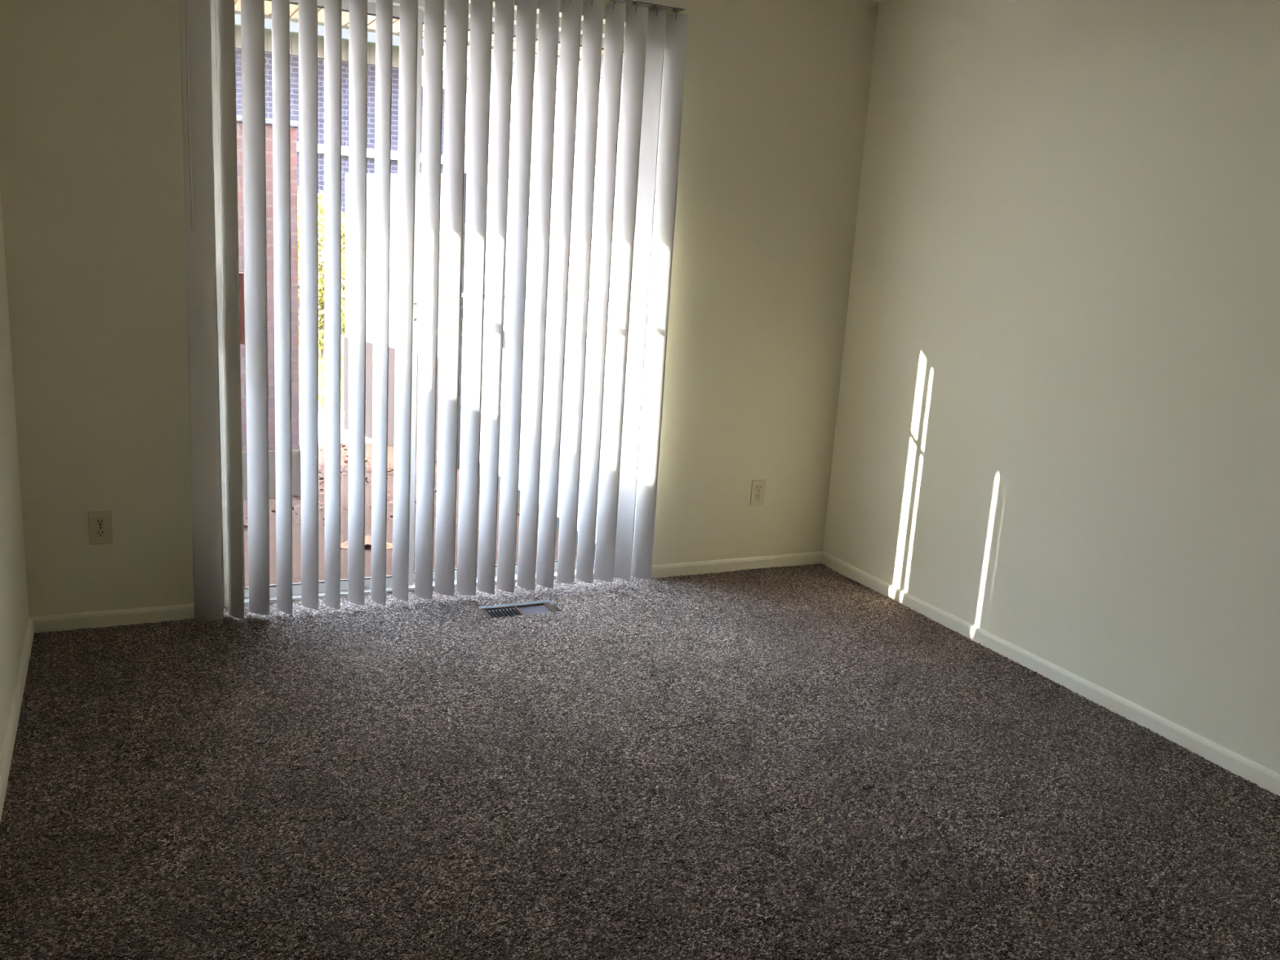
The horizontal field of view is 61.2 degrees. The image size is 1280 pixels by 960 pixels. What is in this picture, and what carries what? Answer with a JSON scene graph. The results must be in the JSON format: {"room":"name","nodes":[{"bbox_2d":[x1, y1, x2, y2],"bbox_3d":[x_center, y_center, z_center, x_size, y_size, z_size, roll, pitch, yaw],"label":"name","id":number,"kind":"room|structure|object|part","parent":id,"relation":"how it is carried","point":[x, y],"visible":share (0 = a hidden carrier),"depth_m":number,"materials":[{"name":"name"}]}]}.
{"room":"empty living room","nodes":[
{"label":"empty living room","id":0,"kind":"room"},
{"bbox_2d":[0,188,28,761],"bbox_3d":[-1.085,-0.109,1.414,0.120,2.560,4.500,-3,14,-25],"label":"wall","id":1,"kind":"structure","parent":0,"point":[14,606],"depth_m":3.20,"materials":[{"name":"paint"}]},
{"bbox_2d":[0,617,34,822],"bbox_3d":[-1.091,0.998,1.686,0.013,0.064,4.487,-3,14,-25],"label":"baseboard","id":2,"kind":"structure","parent":1,"relation":"attached to","point":[11,734],"depth_m":2.98,"materials":[{"name":"paint"}]},
{"bbox_2d":[0,0,878,617],"bbox_3d":[-0.580,-0.703,4.193,3.470,2.560,0.200,-3,14,-25],"label":"wall","id":3,"kind":"structure","parent":0,"point":[776,92],"depth_m":3.79,"materials":[{"name":"paint"}]},
{"bbox_2d":[88,511,112,544],"bbox_3d":[-1.835,0.162,3.682,0.070,0.114,0.009,-3,14,-25],"label":"power outlet","id":4,"kind":"object","parent":3,"relation":"attached to","point":[100,522],"visible":1,"depth_m":3.68,"materials":[{"name":"plastic"}]},
{"bbox_2d":[94,528,106,537],"bbox_3d":[-1.835,0.182,3.683,0.034,0.028,0.002,-3,14,-25],"label":"receptacle","id":5,"kind":"object","parent":4,"relation":"attached to","point":[99,533],"depth_m":3.68,"materials":[{"name":"white plastic"}]},
{"bbox_2d":[94,518,106,526],"bbox_3d":[-1.832,0.144,3.675,0.034,0.028,0.002,-3,14,-25],"label":"receptacle","id":6,"kind":"object","parent":4,"relation":"attached to","point":[98,522],"depth_m":3.67,"materials":[{"name":"white plastic"}]},
{"bbox_2d":[213,147,224,608],"bbox_3d":[-0.675,-0.644,4.041,1.719,2.200,0.011,-3,14,-25],"label":"trim","id":7,"kind":"structure","parent":3,"relation":"attached to","point":[220,446],"depth_m":3.79,"materials":[{"name":"paint"}]},
{"bbox_2d":[210,0,641,607],"bbox_3d":[-0.734,-0.634,4.166,1.695,2.240,0.097,-3,14,-25],"label":"door","id":8,"kind":"structure","parent":3,"relation":"in","point":[371,4],"depth_m":3.94,"materials":[{"name":"metal"}]},
{"bbox_3d":[-1.413,-0.604,3.809,0.038,0.249,0.040,-3,14,-25],"label":"handle","id":9,"kind":"part","parent":8,"relation":"part of","materials":[{"name":"brown wood"}]},
{"bbox_3d":[-1.161,-0.619,3.965,0.696,2.158,0.025,-3,14,-25],"label":"sliding panel","id":10,"kind":"part","parent":8,"relation":"part of","materials":[{"name":"glass"}]},
{"bbox_2d":[417,288,609,302],"bbox_3d":[-0.390,-0.719,4.271,0.976,0.032,0.054,-3,14,-25],"label":"bar","id":11,"kind":"object","parent":8,"relation":"attached to","point":[418,290],"visible":0.06,"depth_m":4.15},
{"bbox_3d":[-0.442,-0.658,4.339,0.966,2.158,0.023,-3,14,-25],"label":"fixed panel","id":12,"kind":"part","parent":8,"relation":"part of","materials":[{"name":"glass"}]},
{"bbox_2d":[28,551,823,633],"bbox_3d":[-0.604,0.429,4.349,3.230,0.064,0.013,-3,14,-25],"label":"baseboard","id":13,"kind":"structure","parent":3,"relation":"attached to","point":[131,616],"depth_m":3.85,"materials":[{"name":"paint"}]},
{"bbox_2d":[178,0,688,620],"bbox_3d":[-0.723,-0.679,3.965,1.836,2.344,0.098,-3,14,-26],"label":"vertical blind","id":14,"kind":"object","parent":3,"relation":"attached to","point":[655,51],"visible":1,"depth_m":3.96,"materials":[{"name":"plastic"}]},
{"bbox_2d":[750,480,765,505],"bbox_3d":[0.524,0.056,4.807,0.070,0.114,0.009,-3,14,-25],"label":"power outlet","id":15,"kind":"object","parent":3,"relation":"attached to","point":[757,491],"visible":1,"depth_m":4.80,"materials":[{"name":"plastic"}]},
{"bbox_2d":[755,493,761,500],"bbox_3d":[0.525,0.075,4.809,0.034,0.028,0.002,-3,14,-25],"label":"receptacle","id":16,"kind":"object","parent":15,"relation":"attached to","point":[757,496],"depth_m":4.81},
{"bbox_2d":[755,484,762,491],"bbox_3d":[0.527,0.037,4.801,0.034,0.028,0.002,-3,14,-25],"label":"receptacle","id":17,"kind":"object","parent":15,"relation":"attached to","point":[757,487],"depth_m":4.80,"materials":[{"name":"white plastic"}]},
{"bbox_2d":[478,599,560,612],"bbox_3d":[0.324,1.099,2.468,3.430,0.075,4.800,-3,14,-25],"label":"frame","id":18,"kind":"structure","parent":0,"point":[539,601],"depth_m":4.60,"materials":[{"name":"metal"}]},
{"bbox_2d":[422,45,623,556],"bbox_3d":[0.023,-1.138,6.432,2.020,2.660,3.400,-3,14,-25],"label":"wall","id":19,"kind":"structure","parent":0,"point":[444,47],"depth_m":5.70,"materials":[{"name":"paint"}]},
{"bbox_2d":[502,330,504,347],"bbox_3d":[-0.834,-0.825,6.310,0.072,0.100,0.070,-3,14,-25],"label":"wall fitting","id":20,"kind":"object","parent":19,"relation":"attached to","point":[504,331],"visible":0.16,"depth_m":6.29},
{"bbox_2d":[0,563,1279,959],"bbox_3d":[0.336,0.943,2.428,3.230,0.019,4.596,-3,14,-25],"label":"floor","id":21,"kind":"structure","parent":0,"point":[801,762],"depth_m":2.84,"materials":[{"name":"carpet"}]},
{"bbox_2d":[480,602,559,618],"bbox_3d":[-0.469,0.562,4.200,0.292,0.116,0.132,-3,14,-25],"label":"floor vent","id":22,"kind":"object","parent":21,"relation":"in","point":[544,607],"visible":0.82,"depth_m":4.21,"materials":[{"name":"metal"}]},
{"bbox_2d":[866,0,887,2],"bbox_3d":[0.489,-1.491,1.876,3.470,0.120,4.820,-3,14,-25],"label":"ceiling","id":23,"kind":"structure","parent":0,"point":[876,1],"depth_m":4.49,"materials":[{"name":"paint"}]},
{"bbox_2d":[822,0,1279,773],"bbox_3d":[1.936,-0.245,2.856,0.120,2.560,4.500,-3,14,-25],"label":"wall","id":24,"kind":"structure","parent":0,"point":[1057,428],"depth_m":3.65,"materials":[{"name":"paint"}]},
{"bbox_2d":[821,551,1279,795],"bbox_3d":[1.810,0.867,3.071,0.013,0.064,4.487,-3,14,-25],"label":"baseboard","id":25,"kind":"structure","parent":24,"relation":"attached to","point":[1265,778],"depth_m":3.69,"materials":[{"name":"paint"}]},
{"bbox_3d":[-1.010,-1.986,1.219,10.000,1.330,6.134,-3,14,-25],"label":"roof","id":26,"kind":"structure","parent":0,"visible":0},
{"bbox_2d":[235,10,581,62],"bbox_3d":[-2.338,-1.927,4.008,10.000,0.168,0.020,-3,14,-25],"label":"fascia","id":27,"kind":"object","parent":26,"relation":"attached to","point":[238,13],"depth_m":4.54,"materials":[{"name":"paint"}]},
{"bbox_3d":[-2.039,-0.598,3.507,10.000,2.840,0.200,-3,14,-25],"label":"wall","id":28,"kind":"structure","parent":0,"visible":0},
{"bbox_2d":[234,0,604,57],"bbox_3d":[-2.158,-1.784,3.691,10.041,0.026,0.754,-3,14,-25],"label":"soffit","id":29,"kind":"structure","parent":28,"relation":"attached to","point":[294,14],"depth_m":4.39,"materials":[{"name":"paint"}]},
{"label":"outside","id":30,"kind":"structure","parent":0,"visible":0},
{"bbox_2d":[299,411,372,444],"bbox_3d":[-2.970,-0.297,7.810,26.000,0.155,1.300,-3,14,-25],"label":"footpath","id":31,"kind":"structure","parent":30,"point":[344,433],"depth_m":7.90,"materials":[{"name":"concrete"}]},
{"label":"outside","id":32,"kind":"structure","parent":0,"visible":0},
{"bbox_2d":[298,333,345,412],"bbox_3d":[-6.108,-1.423,11.956,50.000,0.150,9.150,-3,14,-25],"label":"ground","id":33,"kind":"structure","parent":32,"point":[342,335],"depth_m":10.62,"materials":[{"name":"soil"}]},
{"bbox_2d":[297,186,345,358],"bbox_3d":[-3.525,-2.242,11.840,1.517,1.915,1.232,-3,14,-25],"label":"shrub","id":34,"kind":"object","parent":33,"relation":"on","point":[321,201],"visible":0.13,"depth_m":11.64,"materials":[{"name":"green plant"}]},
{"bbox_2d":[298,359,343,409],"bbox_3d":[-3.184,-0.924,9.944,4.544,0.125,2.842,-3,14,-25],"label":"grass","id":35,"kind":"structure","parent":33,"relation":"on","point":[320,368],"depth_m":9.89,"materials":[{"name":"green plant"}]},
{"bbox_2d":[235,14,445,329],"bbox_3d":[-1.630,-5.634,18.790,14.500,5.600,7.130,-3,14,-25],"label":"house","id":36,"kind":"structure","parent":33,"relation":"on","point":[294,27],"depth_m":14.42,"materials":[{"name":"stone"}]},
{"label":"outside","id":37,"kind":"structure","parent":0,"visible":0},
{"bbox_2d":[223,443,595,614],"bbox_3d":[-1.976,0.225,5.775,7.000,0.150,3.350,-3,14,-25],"label":"patio","id":38,"kind":"structure","parent":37,"point":[296,527],"depth_m":5.53,"materials":[{"name":"concrete"}]},
{"bbox_2d":[236,115,301,500],"bbox_3d":[-2.953,-0.828,5.399,2.400,2.048,0.240,-3,14,-25],"label":"wall","id":39,"kind":"structure","parent":38,"relation":"on","point":[295,451],"depth_m":5.76,"materials":[{"name":"red brick"}]},
{"bbox_2d":[340,540,348,548],"bbox_3d":[-1.416,0.301,5.167,0.115,0.030,0.092,-8,17,-42],"label":"fallen leaf","id":40,"kind":"object","parent":38,"relation":"on","point":[345,544],"visible":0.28,"depth_m":5.17,"materials":[{"name":"beige plant"}]},
{"bbox_2d":[364,535,371,546],"bbox_3d":[-1.297,0.301,5.203,0.141,0.030,0.176,0,13,-16],"label":"fallen leaf","id":41,"kind":"object","parent":38,"relation":"on","point":[367,538],"visible":0.24,"depth_m":5.24,"materials":[{"name":"beige plant"}]},
{"bbox_2d":[243,443,519,528],"bbox_3d":[-2.442,0.026,6.104,3.069,0.038,2.215,-3,14,-25],"label":"leaf litter","id":42,"kind":"object","parent":38,"relation":"on","point":[322,482],"visible":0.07,"depth_m":6.12,"materials":[{"name":"brown plant"}]},
{"bbox_2d":[386,542,392,549],"bbox_3d":[-1.206,0.305,5.210,0.135,0.030,0.108,5,13,5],"label":"fallen leaf","id":43,"kind":"object","parent":38,"relation":"on","point":[388,545],"visible":0.24,"depth_m":5.21,"materials":[{"name":"beige plant"}]},
{"bbox_2d":[343,173,466,468],"bbox_3d":[-1.604,-1.055,7.254,0.110,1.940,1.394,-8,17,-42],"label":"fence","id":44,"kind":"object","parent":38,"relation":"on","point":[370,177],"visible":0.18,"depth_m":7.30,"materials":[{"name":"white wood"}]},
{"bbox_3d":[-1.153,-0.925,6.801,0.070,1.940,0.070,-8,17,-42],"label":"post","id":45,"kind":"part","parent":44,"relation":"part of","materials":[{"name":"white wood"}]}
]}

